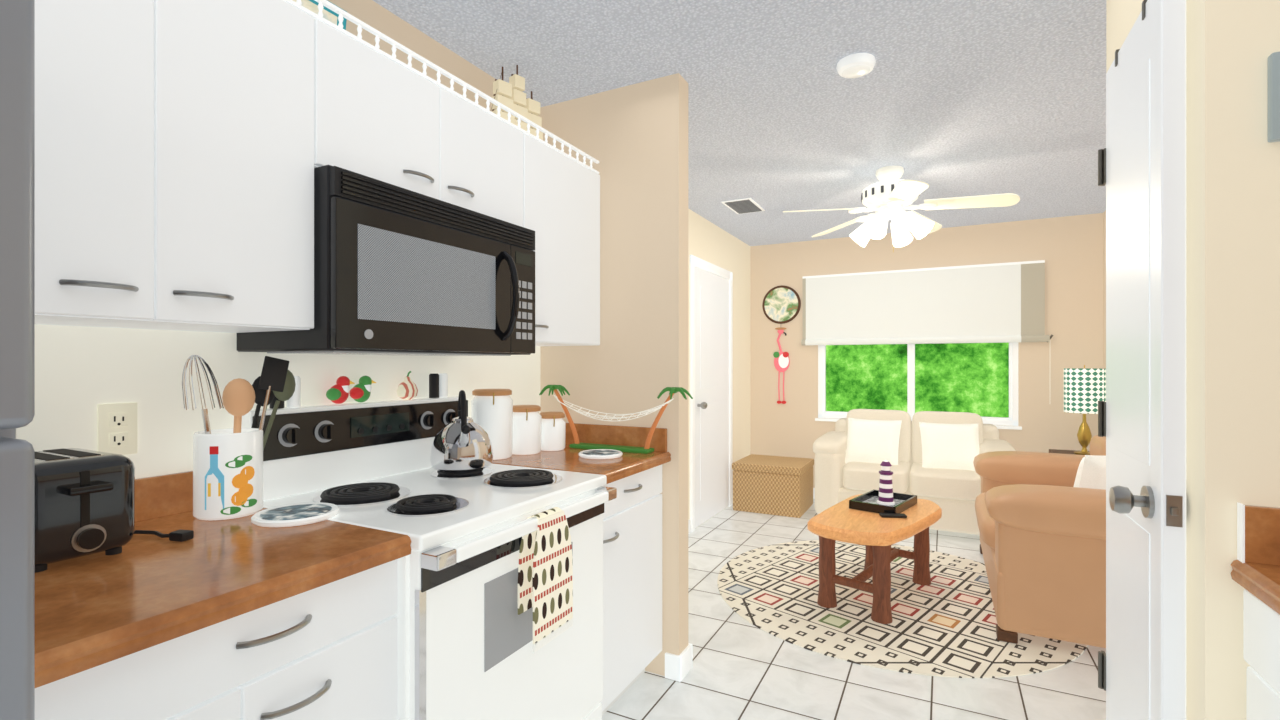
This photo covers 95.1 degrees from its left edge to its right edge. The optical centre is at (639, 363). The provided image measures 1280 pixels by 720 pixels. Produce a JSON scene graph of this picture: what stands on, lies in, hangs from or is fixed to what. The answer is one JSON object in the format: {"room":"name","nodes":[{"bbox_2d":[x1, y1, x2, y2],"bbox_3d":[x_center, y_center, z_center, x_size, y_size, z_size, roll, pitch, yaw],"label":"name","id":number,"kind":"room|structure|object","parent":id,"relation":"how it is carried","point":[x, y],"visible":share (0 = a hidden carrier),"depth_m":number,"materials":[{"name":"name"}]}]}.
{"room":"kitchen","nodes":[
{"label":"kitchen","id":0,"kind":"room"},
{"bbox_2d":[16,0,539,478],"bbox_3d":[-1.403,0.050,1.042,0.190,2.440,3.760,0,0,27],"label":"wall","id":1,"kind":"structure","parent":0,"point":[82,372],"depth_m":1.42,"materials":[{"name":"white paint"}]},
{"bbox_2d":[97,402,136,454],"bbox_3d":[-1.158,0.145,1.298,0.008,0.116,0.070,0,0,27],"label":"electrical outlet plate","id":2,"kind":"object","parent":1,"relation":"attached to","point":[116,428],"visible":0.88,"depth_m":1.29,"materials":[{"name":"beige plastic"}]},
{"bbox_2d":[135,471,192,522],"bbox_3d":[-0.885,0.307,1.807,0.020,0.095,1.915,0,0,27],"label":"backsplash","id":3,"kind":"structure","parent":1,"relation":"attached to","point":[168,494],"depth_m":1.36,"materials":[{"name":"brown wood"}]},
{"bbox_2d":[35,0,326,332],"bbox_3d":[-1.045,-0.469,1.156,0.335,0.778,0.623,0,0,27],"label":"upper cabinet","id":4,"kind":"object","parent":1,"relation":"attached to","point":[184,149],"depth_m":1.12,"materials":[{"name":"white wood"}]},
{"bbox_2d":[327,1,530,229],"bbox_3d":[-0.726,-0.662,1.771,0.335,0.393,0.758,0,0,27],"label":"upper cabinet","id":5,"kind":"object","parent":1,"relation":"attached to","point":[388,121],"depth_m":1.63,"materials":[{"name":"white wood"}]},
{"bbox_2d":[293,0,346,29],"bbox_3d":[-0.940,-0.925,1.647,0.051,0.240,0.220,0,0,27],"label":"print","id":6,"kind":"object","parent":5,"relation":"on","point":[328,14],"visible":0.17,"depth_m":1.68,"materials":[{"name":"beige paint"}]},
{"bbox_2d":[237,165,534,355],"bbox_3d":[-0.673,-0.244,1.744,0.454,0.432,0.750,0,0,27],"label":"microwave","id":7,"kind":"object","parent":5,"relation":"attached to","point":[401,271],"visible":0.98,"depth_m":1.52,"materials":[{"name":"black"}]},
{"bbox_2d":[531,121,599,345],"bbox_3d":[-0.428,-0.469,2.347,0.335,0.778,0.535,0,0,27],"label":"upper cabinet","id":8,"kind":"object","parent":1,"relation":"attached to","point":[565,191],"depth_m":2.25,"materials":[{"name":"white wood"}]},
{"bbox_2d":[491,65,542,139],"bbox_3d":[-0.477,-0.984,2.274,0.088,0.355,0.342,0,0,27],"label":"model ship","id":9,"kind":"object","parent":8,"relation":"on","point":[511,94],"visible":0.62,"depth_m":2.25,"materials":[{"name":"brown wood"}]},
{"bbox_2d":[540,73,687,675],"bbox_3d":[-0.157,0.050,2.570,0.757,2.440,0.100,0,0,27],"label":"wall","id":10,"kind":"structure","parent":0,"point":[632,139],"depth_m":2.43,"materials":[{"name":"beige paint"}]},
{"bbox_2d":[565,423,666,450],"bbox_3d":[-0.166,0.307,2.502,0.617,0.095,0.020,0,0,27],"label":"backsplash","id":11,"kind":"structure","parent":10,"relation":"attached to","point":[587,433],"depth_m":2.45,"materials":[{"name":"brown wood"}]},
{"bbox_2d":[665,643,692,674],"bbox_3d":[-0.116,1.220,2.601,0.741,0.100,0.041,0,0,27],"label":"baseboard","id":12,"kind":"structure","parent":10,"relation":"attached to","point":[678,668],"depth_m":2.36,"materials":[{"name":"white wood"}]},
{"bbox_2d":[688,208,749,527],"bbox_3d":[0.261,0.050,4.330,0.120,2.440,3.610,0,0,27],"label":"wall","id":13,"kind":"structure","parent":0,"point":[710,242],"depth_m":5.40,"materials":[{"name":"beige paint"}]},
{"bbox_2d":[688,519,690,533],"bbox_3d":[-0.041,1.220,3.602,0.014,0.100,1.840,0,0,27],"label":"baseboard","id":14,"kind":"structure","parent":13,"relation":"attached to","point":[689,521],"depth_m":4.38,"materials":[{"name":"white wood"}]},
{"bbox_2d":[690,255,732,531],"bbox_3d":[0.605,0.223,4.845,0.018,2.095,0.970,0,0,27],"label":"door frame","id":15,"kind":"structure","parent":13,"relation":"attached to","point":[697,262],"depth_m":4.46,"materials":[{"name":"white wood"}]},
{"bbox_2d":[695,267,728,527],"bbox_3d":[0.637,0.258,4.828,0.086,2.009,0.814,0,0,27],"label":"closet door","id":16,"kind":"structure","parent":13,"relation":"in","point":[711,395],"depth_m":4.80,"materials":[{"name":"white wood"}]},
{"bbox_2d":[373,0,1105,245],"bbox_3d":[0.661,-1.210,1.961,3.070,0.080,7.490,0,0,27],"label":"ceiling","id":17,"kind":"structure","parent":0,"point":[951,98],"depth_m":2.46,"materials":[{"name":"white paint"}]},
{"bbox_2d":[721,198,764,213],"bbox_3d":[0.768,-1.163,4.332,0.220,0.012,0.380,0,0,27],"label":"ceiling vent","id":18,"kind":"object","parent":17,"relation":"in","point":[745,205],"visible":1,"depth_m":4.30,"materials":[{"name":"white metal"}]},
{"bbox_2d":[836,53,875,77],"bbox_3d":[0.837,-1.151,2.269,0.144,0.039,0.144,0,0,27],"label":"smoke detector","id":19,"kind":"object","parent":17,"relation":"attached to","point":[856,65],"visible":1,"depth_m":2.23,"materials":[{"name":"white plastic"}]},
{"bbox_2d":[783,166,1019,251],"bbox_3d":[1.541,-0.920,3.494,1.223,0.500,1.260,0,0,27],"label":"ceiling fan","id":20,"kind":"object","parent":17,"relation":"hanging from","point":[891,195],"visible":1,"depth_m":3.42,"materials":[{"name":"white"}]},
{"bbox_2d":[602,498,1105,719],"bbox_3d":[0.661,1.300,1.961,3.070,0.060,7.490,0,0,27],"label":"floor","id":21,"kind":"structure","parent":0,"point":[742,669],"depth_m":2.33,"materials":[{"name":"tile"}]},
{"bbox_2d":[0,0,34,719],"bbox_3d":[-1.108,0.390,0.366,0.895,1.760,0.832,0,0,27],"label":"fridge","id":22,"kind":"object","parent":21,"relation":"on","point":[17,354],"visible":1,"depth_m":0.54,"materials":[{"name":"silver metal"}]},
{"bbox_2d":[35,555,406,719],"bbox_3d":[-0.919,0.831,1.094,0.615,0.878,0.616,0,0,27],"label":"base cabinet","id":23,"kind":"object","parent":21,"relation":"on","point":[243,618],"depth_m":0.99,"materials":[{"name":"white wood"}]},
{"bbox_2d":[35,508,410,686],"bbox_3d":[-0.908,0.373,1.088,0.640,0.036,0.616,0,0,27],"label":"countertop","id":24,"kind":"structure","parent":23,"relation":"on","point":[91,609],"depth_m":0.98,"materials":[{"name":"brown wood"}]},
{"bbox_2d":[35,448,193,572],"bbox_3d":[-1.053,0.260,1.120,0.270,0.186,0.251,0,0,27],"label":"toaster","id":25,"kind":"object","parent":24,"relation":"on","point":[84,502],"visible":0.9,"depth_m":1.03,"materials":[{"name":"black"}]},
{"bbox_2d":[182,355,295,519],"bbox_3d":[-0.956,0.166,1.416,0.137,0.375,0.246,0,0,27],"label":"utensil crock","id":26,"kind":"object","parent":24,"relation":"on","point":[227,473],"visible":1,"depth_m":1.35,"materials":[{"name":"white ceramic"}]},
{"bbox_2d":[251,502,338,526],"bbox_3d":[-0.793,0.346,1.351,0.176,0.014,0.176,0,0,27],"label":"trivet","id":27,"kind":"object","parent":24,"relation":"on","point":[297,514],"visible":1,"depth_m":1.32,"materials":[{"name":"white ceramic"}]},
{"bbox_2d":[241,396,616,719],"bbox_3d":[-0.551,0.695,1.682,0.729,1.150,0.756,0,0,27],"label":"range","id":28,"kind":"object","parent":21,"relation":"on","point":[499,615],"visible":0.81,"depth_m":1.52,"materials":[{"name":"white metal"}]},
{"bbox_2d":[270,397,283,408],"bbox_3d":[-0.973,0.076,1.568,0.034,0.085,0.034,0,0,27],"label":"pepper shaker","id":29,"kind":"object","parent":28,"relation":"on","point":[272,404],"visible":0.1,"depth_m":1.55,"materials":[{"name":"black"}]},
{"bbox_2d":[286,376,300,407],"bbox_3d":[-0.952,0.076,1.608,0.034,0.085,0.034,0,0,27],"label":"salt shaker","id":30,"kind":"object","parent":28,"relation":"on","point":[294,400],"visible":0.48,"depth_m":1.60,"materials":[{"name":"white ceramic"}]},
{"bbox_2d":[326,376,354,403],"bbox_3d":[-0.888,0.077,1.729,0.047,0.082,0.077,0,0,27],"label":"bird figurine","id":31,"kind":"object","parent":28,"relation":"on","point":[338,393],"visible":1,"depth_m":1.72,"materials":[{"name":"red ceramic"}]},
{"bbox_2d":[349,376,375,401],"bbox_3d":[-0.854,0.077,1.796,0.047,0.082,0.077,0,0,27],"label":"bird figurine","id":32,"kind":"object","parent":28,"relation":"on","point":[360,391],"visible":0.98,"depth_m":1.78,"materials":[{"name":"green ceramic"}]},
{"bbox_2d":[397,371,417,399],"bbox_3d":[-0.775,0.070,1.950,0.068,0.096,0.068,0,0,27],"label":"vase","id":33,"kind":"object","parent":28,"relation":"on","point":[407,388],"visible":1,"depth_m":1.93,"materials":[{"name":"ceramic"}]},
{"bbox_2d":[429,373,438,397],"bbox_3d":[-0.722,0.076,2.052,0.034,0.085,0.034,0,0,27],"label":"pepper shaker","id":34,"kind":"object","parent":28,"relation":"on","point":[433,385],"visible":0.92,"depth_m":2.04,"materials":[{"name":"black"}]},
{"bbox_2d":[439,373,447,396],"bbox_3d":[-0.704,0.076,2.087,0.034,0.085,0.034,0,0,27],"label":"salt shaker","id":35,"kind":"object","parent":28,"relation":"on","point":[443,384],"visible":0.81,"depth_m":2.07,"materials":[{"name":"white ceramic"}]},
{"bbox_2d":[430,390,492,471],"bbox_3d":[-0.570,0.209,1.891,0.214,0.249,0.201,0,0,27],"label":"kettle","id":36,"kind":"object","parent":28,"relation":"on","point":[462,441],"visible":0.98,"depth_m":1.83,"materials":[{"name":"silver metal"}]},
{"bbox_2d":[517,506,572,652],"bbox_3d":[-0.246,0.550,1.535,0.052,0.329,0.170,0,0,27],"label":"towel","id":37,"kind":"object","parent":28,"relation":"hanging from","point":[544,553],"depth_m":1.51,"materials":[{"name":"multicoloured fabric"}]},
{"bbox_2d":[601,463,663,715],"bbox_3d":[-0.302,0.831,2.285,0.615,0.878,0.531,0,0,27],"label":"base cabinet","id":38,"kind":"object","parent":21,"relation":"on","point":[632,521],"depth_m":2.14,"materials":[{"name":"white wood"}]},
{"bbox_2d":[492,443,670,482],"bbox_3d":[-0.291,0.373,2.279,0.640,0.036,0.531,0,0,27],"label":"countertop","id":39,"kind":"structure","parent":38,"relation":"on","point":[567,459],"depth_m":2.13,"materials":[{"name":"brown wood"}]},
{"bbox_2d":[471,389,512,459],"bbox_3d":[-0.561,0.225,2.222,0.154,0.257,0.154,0,0,27],"label":"canister","id":40,"kind":"object","parent":39,"relation":"on","point":[492,412],"visible":0.9,"depth_m":2.16,"materials":[{"name":"white ceramic"}]},
{"bbox_2d":[512,405,541,454],"bbox_3d":[-0.459,0.260,2.332,0.132,0.187,0.132,0,0,27],"label":"canister","id":41,"kind":"object","parent":39,"relation":"on","point":[527,423],"visible":0.81,"depth_m":2.28,"materials":[{"name":"white ceramic"}]},
{"bbox_2d":[540,412,565,450],"bbox_3d":[-0.366,0.278,2.425,0.115,0.152,0.115,0,0,27],"label":"canister","id":42,"kind":"object","parent":39,"relation":"on","point":[553,433],"visible":0.92,"depth_m":2.38,"materials":[{"name":"white ceramic"}]},
{"bbox_2d":[579,449,622,458],"bbox_3d":[-0.151,0.346,2.252,0.170,0.014,0.170,0,0,27],"label":"trivet","id":43,"kind":"object","parent":39,"relation":"on","point":[600,454],"visible":1,"depth_m":2.22,"materials":[{"name":"white ceramic"}]},
{"bbox_2d":[539,385,692,453],"bbox_3d":[-0.122,0.222,2.409,0.720,0.264,0.094,0,0,27],"label":"hammock","id":44,"kind":"object","parent":39,"relation":"on","point":[646,449],"visible":1,"depth_m":2.38,"materials":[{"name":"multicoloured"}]},
{"bbox_2d":[732,454,813,517],"bbox_3d":[1.185,1.062,5.180,0.596,0.414,0.566,0,0,27],"label":"chest","id":45,"kind":"object","parent":21,"relation":"on","point":[774,485],"visible":1,"depth_m":4.96,"materials":[{"name":"beige wicker"}]},
{"bbox_2d":[717,540,1086,677],"bbox_3d":[1.362,1.266,3.281,1.840,0.005,1.840,0,0,27],"label":"rug","id":46,"kind":"object","parent":21,"relation":"on","point":[944,623],"visible":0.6,"depth_m":2.94,"materials":[{"name":"beige fabric"}]},
{"bbox_2d":[807,494,941,623],"bbox_3d":[1.315,1.036,3.227,0.621,0.453,0.979,0,0,27],"label":"coffee table","id":47,"kind":"object","parent":46,"relation":"on","point":[877,535],"visible":0.98,"depth_m":3.03,"materials":[{"name":"brown wood"}]},
{"bbox_2d":[849,489,916,512],"bbox_3d":[1.389,0.786,3.335,0.250,0.045,0.380,0,0,41],"label":"serving tray","id":48,"kind":"object","parent":47,"relation":"on","point":[867,501],"visible":0.83,"depth_m":3.27,"materials":[{"name":"black wood"}]},
{"bbox_2d":[877,460,894,504],"bbox_3d":[1.407,0.673,3.348,0.094,0.250,0.094,0,0,27],"label":"lighthouse","id":49,"kind":"object","parent":48,"relation":"on","point":[885,489],"visible":1,"depth_m":3.32,"materials":[{"name":"ceramic"}]},
{"bbox_2d":[879,513,906,517],"bbox_3d":[1.339,0.801,3.096,0.130,0.014,0.050,0,0,7],"label":"remote control","id":50,"kind":"object","parent":47,"relation":"on","point":[894,515],"visible":1,"depth_m":3.08,"materials":[{"name":"black plastic"}]},
{"bbox_2d":[973,435,1105,647],"bbox_3d":[2.321,0.826,3.128,0.905,0.874,1.570,0,0,27],"label":"armchair","id":51,"kind":"object","parent":46,"relation":"on","point":[1041,519],"visible":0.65,"depth_m":2.60,"materials":[{"name":"brown leather"}]},
{"bbox_2d":[813,409,1015,534],"bbox_3d":[2.175,0.825,4.699,1.416,0.886,0.915,0,0,27],"label":"loveseat","id":52,"kind":"object","parent":21,"relation":"on","point":[930,455],"visible":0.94,"depth_m":4.54,"materials":[{"name":"beige fabric"}]},
{"bbox_2d":[1049,449,1088,454],"bbox_3d":[3.259,0.969,4.326,0.330,0.598,0.480,0,0,27],"label":"end table","id":53,"kind":"object","parent":21,"relation":"on","point":[1061,451],"visible":0.17,"depth_m":4.48,"materials":[{"name":"brown wood"}]},
{"bbox_2d":[1064,365,1105,454],"bbox_3d":[3.291,0.339,4.332,0.250,0.660,0.250,0,0,27],"label":"table lamp","id":54,"kind":"object","parent":53,"relation":"on","point":[1084,390],"visible":0.98,"depth_m":4.25,"materials":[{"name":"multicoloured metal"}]},
{"bbox_2d":[1243,589,1279,719],"bbox_3d":[1.198,0.833,0.632,0.600,0.874,0.625,0,0,27],"label":"base cabinet","id":55,"kind":"object","parent":21,"relation":"on","point":[1261,638],"visible":0.77,"depth_m":0.98,"materials":[{"name":"white wood"}]},
{"bbox_2d":[1231,502,1279,613],"bbox_3d":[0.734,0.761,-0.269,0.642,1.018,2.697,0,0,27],"label":"countertop","id":56,"kind":"structure","parent":55,"relation":"on","point":[1255,566],"depth_m":1.03,"materials":[{"name":"brown"}]},
{"bbox_2d":[750,213,1102,487],"bbox_3d":[2.364,0.050,5.217,2.800,2.440,0.100,0,0,27],"label":"wall","id":57,"kind":"structure","parent":0,"point":[1068,250],"depth_m":4.93,"materials":[{"name":"beige paint"}]},
{"bbox_2d":[773,327,789,403],"bbox_3d":[1.370,-0.002,5.662,0.155,0.776,0.023,0,0,27],"label":"flamingo","id":58,"kind":"object","parent":57,"relation":"attached to","point":[781,361],"visible":0.98,"depth_m":5.66,"materials":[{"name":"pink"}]},
{"bbox_2d":[762,285,800,323],"bbox_3d":[1.368,-0.575,5.663,0.370,0.370,0.020,0,0,27],"label":"decorative plate","id":59,"kind":"object","parent":57,"relation":"attached to","point":[781,304],"visible":1,"depth_m":5.65,"materials":[{"name":"multicoloured ceramic"}]},
{"bbox_2d":[815,342,1021,429],"bbox_3d":[2.396,-0.113,5.170,1.640,1.295,0.105,0,0,27],"label":"window","id":60,"kind":"structure","parent":57,"relation":"in","point":[980,379],"depth_m":5.15,"materials":[{"name":"white"}]},
{"bbox_2d":[801,260,1052,344],"bbox_3d":[2.405,-0.254,5.087,1.962,1.148,0.063,0,0,27],"label":"roller shade","id":61,"kind":"object","parent":57,"relation":"attached to","point":[994,303],"visible":0.94,"depth_m":5.04,"materials":[{"name":"fabric"}]},
{"bbox_2d":[1103,210,1105,368],"bbox_3d":[1.980,0.050,1.323,0.100,2.440,7.370,0,0,27],"label":"wall","id":62,"kind":"structure","parent":0,"point":[1104,289],"depth_m":4.49,"materials":[{"name":"beige paint"}]},
{"bbox_2d":[1106,0,1279,719],"bbox_3d":[1.518,0.050,1.264,0.667,2.440,0.740,0,0,27],"label":"wall","id":63,"kind":"structure","parent":0,"point":[1232,306],"depth_m":1.07,"materials":[{"name":"beige paint"}]},
{"bbox_2d":[1098,0,1185,719],"bbox_3d":[1.116,0.245,1.353,0.112,2.026,0.478,0,0,27],"label":"door","id":64,"kind":"structure","parent":63,"relation":"in","point":[1142,408],"depth_m":1.22,"materials":[{"name":"white wood"}]},
{"bbox_2d":[1268,52,1279,142],"bbox_3d":[1.245,-0.472,0.974,0.285,0.155,0.022,0,0,27],"label":"framed art","id":65,"kind":"object","parent":63,"relation":"attached to","point":[1274,97],"visible":0.98,"depth_m":1.03,"materials":[{"name":"grey"}]}
]}

